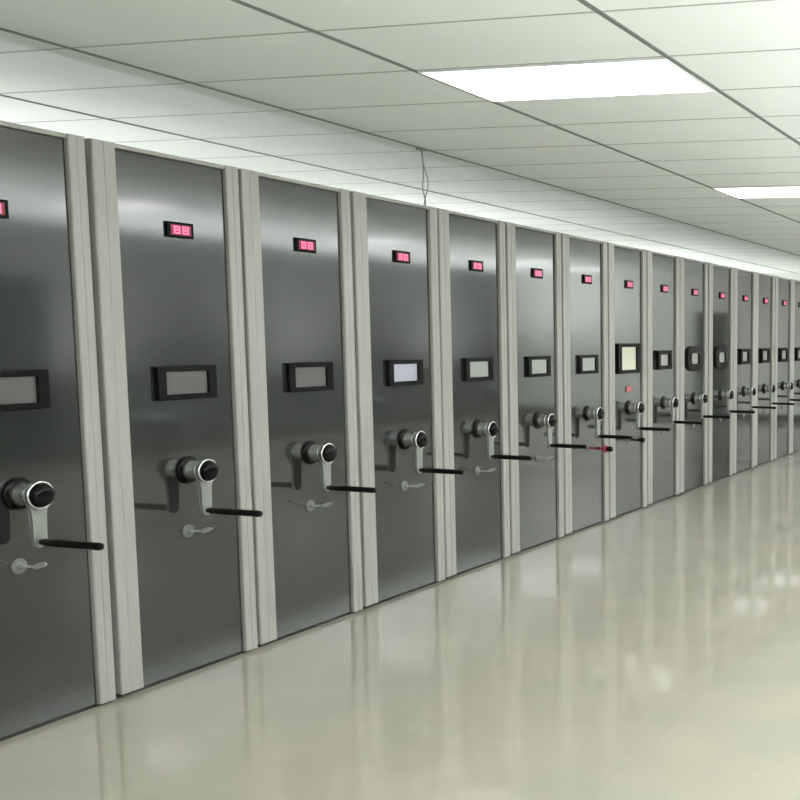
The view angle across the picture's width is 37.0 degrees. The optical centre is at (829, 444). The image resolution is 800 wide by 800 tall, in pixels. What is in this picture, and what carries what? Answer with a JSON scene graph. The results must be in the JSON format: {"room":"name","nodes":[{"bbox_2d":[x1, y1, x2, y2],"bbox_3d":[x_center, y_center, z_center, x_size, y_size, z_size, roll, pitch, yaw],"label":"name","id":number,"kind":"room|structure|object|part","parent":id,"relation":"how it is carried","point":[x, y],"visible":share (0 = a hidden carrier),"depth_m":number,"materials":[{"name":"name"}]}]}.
{"room":"archive storage room","nodes":[
{"label":"archive storage room","id":0,"kind":"room"},
{"bbox_2d":[0,451,799,799],"bbox_3d":[-0.401,0.732,8.529,12.050,0.100,20.800,2,6,14],"label":"floor","id":1,"kind":"structure","parent":0,"point":[651,652],"depth_m":4.51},
{"bbox_2d":[0,120,115,741],"bbox_3d":[-3.358,-0.047,3.947,1.387,2.299,0.731,2,6,14],"label":"tall cabinet","id":2,"kind":"object","parent":1,"relation":"on","point":[57,655],"visible":1,"depth_m":4.02,"materials":[{"name":"beige metal"}]},
{"bbox_3d":[-3.059,-1.171,3.775,0.060,0.018,0.554,2,6,14],"label":"rail","id":3,"kind":"part","parent":2,"relation":"part of","materials":[{"name":"grey metal"}]},
{"bbox_3d":[-2.971,0.267,3.904,0.016,0.247,0.092,2,6,14],"label":"crank arm","id":4,"kind":"part","parent":2,"relation":"part of","materials":[{"name":"grey metal"}]},
{"bbox_2d":[84,138,262,696],"bbox_3d":[-3.168,-0.119,4.677,1.387,2.299,0.731,2,6,14],"label":"tall cabinet","id":5,"kind":"object","parent":1,"relation":"on","point":[165,237],"visible":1,"depth_m":4.55,"materials":[{"name":"beige metal"}]},
{"bbox_3d":[-2.869,-1.244,4.504,0.060,0.018,0.554,2,6,14],"label":"rail","id":6,"kind":"part","parent":5,"relation":"part of","materials":[{"name":"grey metal"}]},
{"bbox_3d":[-2.892,-0.107,4.623,0.050,2.263,0.551,2,6,14],"label":"glass panel","id":7,"kind":"part","parent":5,"relation":"part of","materials":[{"name":"grey"}]},
{"bbox_3d":[-2.781,0.195,4.634,0.016,0.247,0.092,2,6,14],"label":"crank arm","id":8,"kind":"part","parent":5,"relation":"part of","materials":[{"name":"grey metal"}]},
{"bbox_2d":[238,168,376,646],"bbox_3d":[-2.980,-0.191,5.399,1.387,2.299,0.731,2,6,14],"label":"tall cabinet","id":9,"kind":"object","parent":1,"relation":"on","point":[296,244],"visible":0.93,"depth_m":5.29,"materials":[{"name":"beige metal"}]},
{"bbox_3d":[-2.681,-1.315,5.226,0.060,0.018,0.554,2,6,14],"label":"rail","id":10,"kind":"part","parent":9,"relation":"part of","materials":[{"name":"grey metal"}]},
{"bbox_3d":[-2.704,-0.179,5.345,0.050,2.263,0.551,2,6,14],"label":"glass panel","id":11,"kind":"part","parent":9,"relation":"part of","materials":[{"name":"grey"}]},
{"bbox_3d":[-2.593,0.123,5.356,0.016,0.247,0.092,2,6,14],"label":"crank arm","id":12,"kind":"part","parent":9,"relation":"part of","materials":[{"name":"grey metal"}]},
{"bbox_2d":[350,191,463,608],"bbox_3d":[-2.790,-0.263,6.126,1.387,2.299,0.731,2,6,14],"label":"tall cabinet","id":13,"kind":"object","parent":1,"relation":"on","point":[395,242],"visible":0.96,"depth_m":6.02,"materials":[{"name":"beige metal"}]},
{"bbox_3d":[-2.491,-1.387,5.954,0.060,0.018,0.554,2,6,14],"label":"rail","id":14,"kind":"part","parent":13,"relation":"part of","materials":[{"name":"grey metal"}]},
{"bbox_3d":[-2.514,-0.251,6.072,0.050,2.263,0.551,2,6,14],"label":"glass panel","id":15,"kind":"part","parent":13,"relation":"part of","materials":[{"name":"grey"}]},
{"bbox_3d":[-2.404,0.051,6.083,0.016,0.247,0.092,2,6,14],"label":"crank arm","id":16,"kind":"part","parent":13,"relation":"part of","materials":[{"name":"grey metal"}]},
{"bbox_2d":[437,208,531,579],"bbox_3d":[-2.603,-0.334,6.844,1.387,2.299,0.731,2,6,14],"label":"tall cabinet","id":17,"kind":"object","parent":1,"relation":"on","point":[471,248],"visible":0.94,"depth_m":6.75,"materials":[{"name":"beige metal"}]},
{"bbox_3d":[-2.304,-1.459,6.672,0.060,0.018,0.554,2,6,14],"label":"rail","id":18,"kind":"part","parent":17,"relation":"part of","materials":[{"name":"grey metal"}]},
{"bbox_3d":[-2.327,-0.323,6.790,0.050,2.263,0.551,2,6,14],"label":"glass panel","id":19,"kind":"part","parent":17,"relation":"part of","materials":[{"name":"grey"}]},
{"bbox_3d":[-2.217,-0.020,6.801,0.016,0.247,0.092,2,6,14],"label":"crank arm","id":20,"kind":"part","parent":17,"relation":"part of","materials":[{"name":"grey metal"}]},
{"bbox_2d":[505,222,586,555],"bbox_3d":[-2.414,-0.406,7.570,1.387,2.299,0.731,2,6,14],"label":"tall cabinet","id":21,"kind":"object","parent":1,"relation":"on","point":[533,255],"visible":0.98,"depth_m":7.48,"materials":[{"name":"beige metal"}]},
{"bbox_3d":[-2.115,-1.531,7.397,0.060,0.018,0.554,2,6,14],"label":"rail","id":22,"kind":"part","parent":21,"relation":"part of","materials":[{"name":"grey metal"}]},
{"bbox_3d":[-2.138,-0.394,7.516,0.050,2.263,0.551,2,6,14],"label":"glass panel","id":23,"kind":"part","parent":21,"relation":"part of","materials":[{"name":"grey"}]},
{"bbox_3d":[-2.028,-0.092,7.527,0.016,0.247,0.092,2,6,14],"label":"crank arm","id":24,"kind":"part","parent":21,"relation":"part of","materials":[{"name":"grey metal"}]},
{"bbox_2d":[561,233,631,535],"bbox_3d":[-2.225,-0.478,8.296,1.387,2.299,0.731,2,6,14],"label":"tall cabinet","id":25,"kind":"object","parent":1,"relation":"on","point":[584,284],"visible":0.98,"depth_m":8.21,"materials":[{"name":"beige metal"}]},
{"bbox_3d":[-1.926,-1.603,8.123,0.060,0.018,0.554,2,6,14],"label":"rail","id":26,"kind":"part","parent":25,"relation":"part of","materials":[{"name":"grey metal"}]},
{"bbox_3d":[-1.949,-0.466,8.241,0.050,2.263,0.551,2,6,14],"label":"glass panel","id":27,"kind":"part","parent":25,"relation":"part of","materials":[{"name":"grey"}]},
{"bbox_3d":[-1.839,-0.164,8.252,0.016,0.247,0.092,2,6,14],"label":"crank arm","id":28,"kind":"part","parent":25,"relation":"part of","materials":[{"name":"grey metal"}]},
{"bbox_2d":[607,242,669,519],"bbox_3d":[-2.036,-0.550,9.021,1.387,2.299,0.731,2,6,14],"label":"tall cabinet","id":29,"kind":"object","parent":1,"relation":"on","point":[626,265],"visible":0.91,"depth_m":8.93,"materials":[{"name":"beige metal"}]},
{"bbox_3d":[-1.737,-1.675,8.848,0.060,0.018,0.554,2,6,14],"label":"rail","id":30,"kind":"part","parent":29,"relation":"part of","materials":[{"name":"grey metal"}]},
{"bbox_3d":[-1.760,-0.538,8.967,0.050,2.263,0.551,2,6,14],"label":"glass panel","id":31,"kind":"part","parent":29,"relation":"part of","materials":[{"name":"grey"}]},
{"bbox_2d":[626,386,631,391],"bbox_3d":[-1.728,-0.477,8.980,0.010,0.048,0.110,2,6,14],"label":"indicator light","id":32,"kind":"object","parent":29,"relation":"attached to","point":[628,388],"depth_m":8.96,"materials":[{"name":"pink"}]},
{"bbox_3d":[-1.650,-0.236,8.978,0.016,0.247,0.092,2,6,14],"label":"crank arm","id":33,"kind":"part","parent":29,"relation":"part of","materials":[{"name":"grey metal"}]},
{"bbox_2d":[646,250,702,505],"bbox_3d":[-1.847,-0.622,9.747,1.387,2.299,0.731,2,6,14],"label":"tall cabinet","id":34,"kind":"object","parent":1,"relation":"on","point":[662,270],"visible":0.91,"depth_m":9.66,"materials":[{"name":"beige metal"}]},
{"bbox_3d":[-1.571,-0.610,9.693,0.050,2.263,0.551,2,6,14],"label":"glass panel","id":35,"kind":"part","parent":34,"relation":"part of","materials":[{"name":"grey"}]},
{"bbox_3d":[-1.548,-1.746,9.574,0.060,0.018,0.554,2,6,14],"label":"rail","id":36,"kind":"part","parent":34,"relation":"part of","materials":[{"name":"grey metal"}]},
{"bbox_3d":[-1.461,-0.308,9.704,0.016,0.247,0.092,2,6,14],"label":"crank arm","id":37,"kind":"part","parent":34,"relation":"part of","materials":[{"name":"grey metal"}]},
{"bbox_2d":[678,257,729,494],"bbox_3d":[-1.659,-0.694,10.469,1.387,2.299,0.731,2,6,14],"label":"tall cabinet","id":38,"kind":"object","parent":1,"relation":"on","point":[693,321],"visible":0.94,"depth_m":10.38,"materials":[{"name":"beige metal"}]},
{"bbox_3d":[-1.383,-0.682,10.414,0.050,2.263,0.551,2,6,14],"label":"glass panel","id":39,"kind":"part","parent":38,"relation":"part of","materials":[{"name":"grey"}]},
{"bbox_3d":[-1.360,-1.818,10.296,0.060,0.018,0.554,2,6,14],"label":"rail","id":40,"kind":"part","parent":38,"relation":"part of","materials":[{"name":"grey metal"}]},
{"bbox_3d":[-1.273,-0.380,10.426,0.016,0.247,0.092,2,6,14],"label":"crank arm","id":41,"kind":"part","parent":38,"relation":"part of","materials":[{"name":"grey metal"}]},
{"bbox_2d":[707,263,754,483],"bbox_3d":[-1.466,-0.767,11.210,1.387,2.299,0.731,2,6,14],"label":"tall cabinet","id":42,"kind":"object","parent":1,"relation":"on","point":[720,277],"visible":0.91,"depth_m":11.13,"materials":[{"name":"beige metal"}]},
{"bbox_3d":[-1.190,-0.755,11.155,0.050,2.263,0.551,2,6,14],"label":"glass panel","id":43,"kind":"part","parent":42,"relation":"part of","materials":[{"name":"grey"}]},
{"bbox_3d":[-1.167,-1.891,11.037,0.060,0.018,0.554,2,6,14],"label":"rail","id":44,"kind":"part","parent":42,"relation":"part of","materials":[{"name":"grey metal"}]},
{"bbox_3d":[-1.080,-0.453,11.167,0.016,0.247,0.092,2,6,14],"label":"crank arm","id":45,"kind":"part","parent":42,"relation":"part of","materials":[{"name":"grey metal"}]},
{"bbox_2d":[732,268,775,474],"bbox_3d":[-1.276,-0.839,11.937,1.387,2.299,0.731,2,6,14],"label":"tall cabinet","id":46,"kind":"object","parent":1,"relation":"on","point":[744,389],"visible":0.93,"depth_m":11.87,"materials":[{"name":"beige metal"}]},
{"bbox_3d":[-1.000,-0.828,11.883,0.050,2.263,0.551,2,6,14],"label":"glass panel","id":47,"kind":"part","parent":46,"relation":"part of","materials":[{"name":"grey"}]},
{"bbox_3d":[-0.890,-0.525,11.894,0.016,0.247,0.092,2,6,14],"label":"crank arm","id":48,"kind":"part","parent":46,"relation":"part of","materials":[{"name":"grey metal"}]},
{"bbox_2d":[754,272,794,466],"bbox_3d":[-1.091,-0.910,12.649,1.387,2.299,0.731,2,6,14],"label":"tall cabinet","id":49,"kind":"object","parent":1,"relation":"on","point":[765,387],"visible":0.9,"depth_m":12.58,"materials":[{"name":"beige metal"}]},
{"bbox_3d":[-0.815,-0.898,12.595,0.050,2.263,0.551,2,6,14],"label":"glass panel","id":50,"kind":"part","parent":49,"relation":"part of","materials":[{"name":"grey"}]},
{"bbox_3d":[-0.705,-0.596,12.606,0.016,0.247,0.092,2,6,14],"label":"crank arm","id":51,"kind":"part","parent":49,"relation":"part of","materials":[{"name":"grey metal"}]},
{"bbox_2d":[773,276,799,459],"bbox_3d":[-0.897,-0.984,13.394,1.387,2.299,0.731,2,6,14],"label":"tall cabinet","id":52,"kind":"object","parent":1,"relation":"on","point":[783,383],"visible":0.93,"depth_m":13.32,"materials":[{"name":"beige painted steel"},{"name":"grey brushed metal"}]},
{"bbox_3d":[-0.621,-0.972,13.340,0.050,2.263,0.551,2,6,14],"label":"glass panel","id":53,"kind":"part","parent":52,"relation":"part of","materials":[{"name":"grey"}]},
{"bbox_3d":[-0.510,-0.670,13.351,0.016,0.247,0.092,2,6,14],"label":"crank arm","id":54,"kind":"part","parent":52,"relation":"part of","materials":[{"name":"grey metal"}]},
{"bbox_2d":[791,279,799,453],"bbox_3d":[-0.713,-1.054,14.101,1.387,2.299,0.731,2,6,14],"label":"tall cabinet","id":55,"kind":"object","parent":1,"relation":"on","point":[795,409],"visible":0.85,"depth_m":13.89,"materials":[{"name":"beige metal"}]},
{"bbox_2d":[0,0,799,273],"bbox_3d":[-0.358,-2.061,8.241,12.050,0.124,20.800,2,6,14],"label":"ceiling","id":56,"kind":"structure","parent":0,"point":[332,93],"depth_m":5.25,"materials":[{"name":"grey tile"}]},
{"bbox_2d":[416,148,428,205],"bbox_3d":[-2.556,-1.660,6.544,0.050,0.396,0.071,2,6,14],"label":"hanging cable","id":57,"kind":"object","parent":56,"relation":"hanging from","point":[418,149],"visible":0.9,"depth_m":6.54,"materials":[{"name":"grey plastic"}]},
{"bbox_2d":[418,57,715,101],"bbox_3d":[-1.174,-1.647,4.724,1.175,0.010,0.589,2,6,14],"label":"recessed light","id":58,"kind":"object","parent":56,"relation":"in","point":[657,75],"visible":1,"depth_m":4.68,"materials":[{"name":"white plastic"}]},
{"bbox_2d":[712,185,799,198],"bbox_3d":[-0.268,-1.992,8.199,1.175,0.010,0.589,2,6,14],"label":"recessed light","id":59,"kind":"object","parent":56,"relation":"in","point":[751,191],"visible":1,"depth_m":8.21,"materials":[{"name":"white plastic"}]},
{"bbox_2d":[763,273,799,280],"bbox_3d":[2.218,-1.649,18.356,11.850,2.700,0.100,2,6,14],"label":"wall","id":60,"kind":"structure","parent":0,"point":[795,276],"depth_m":18.94,"materials":[{"name":"white paint"}]}
]}

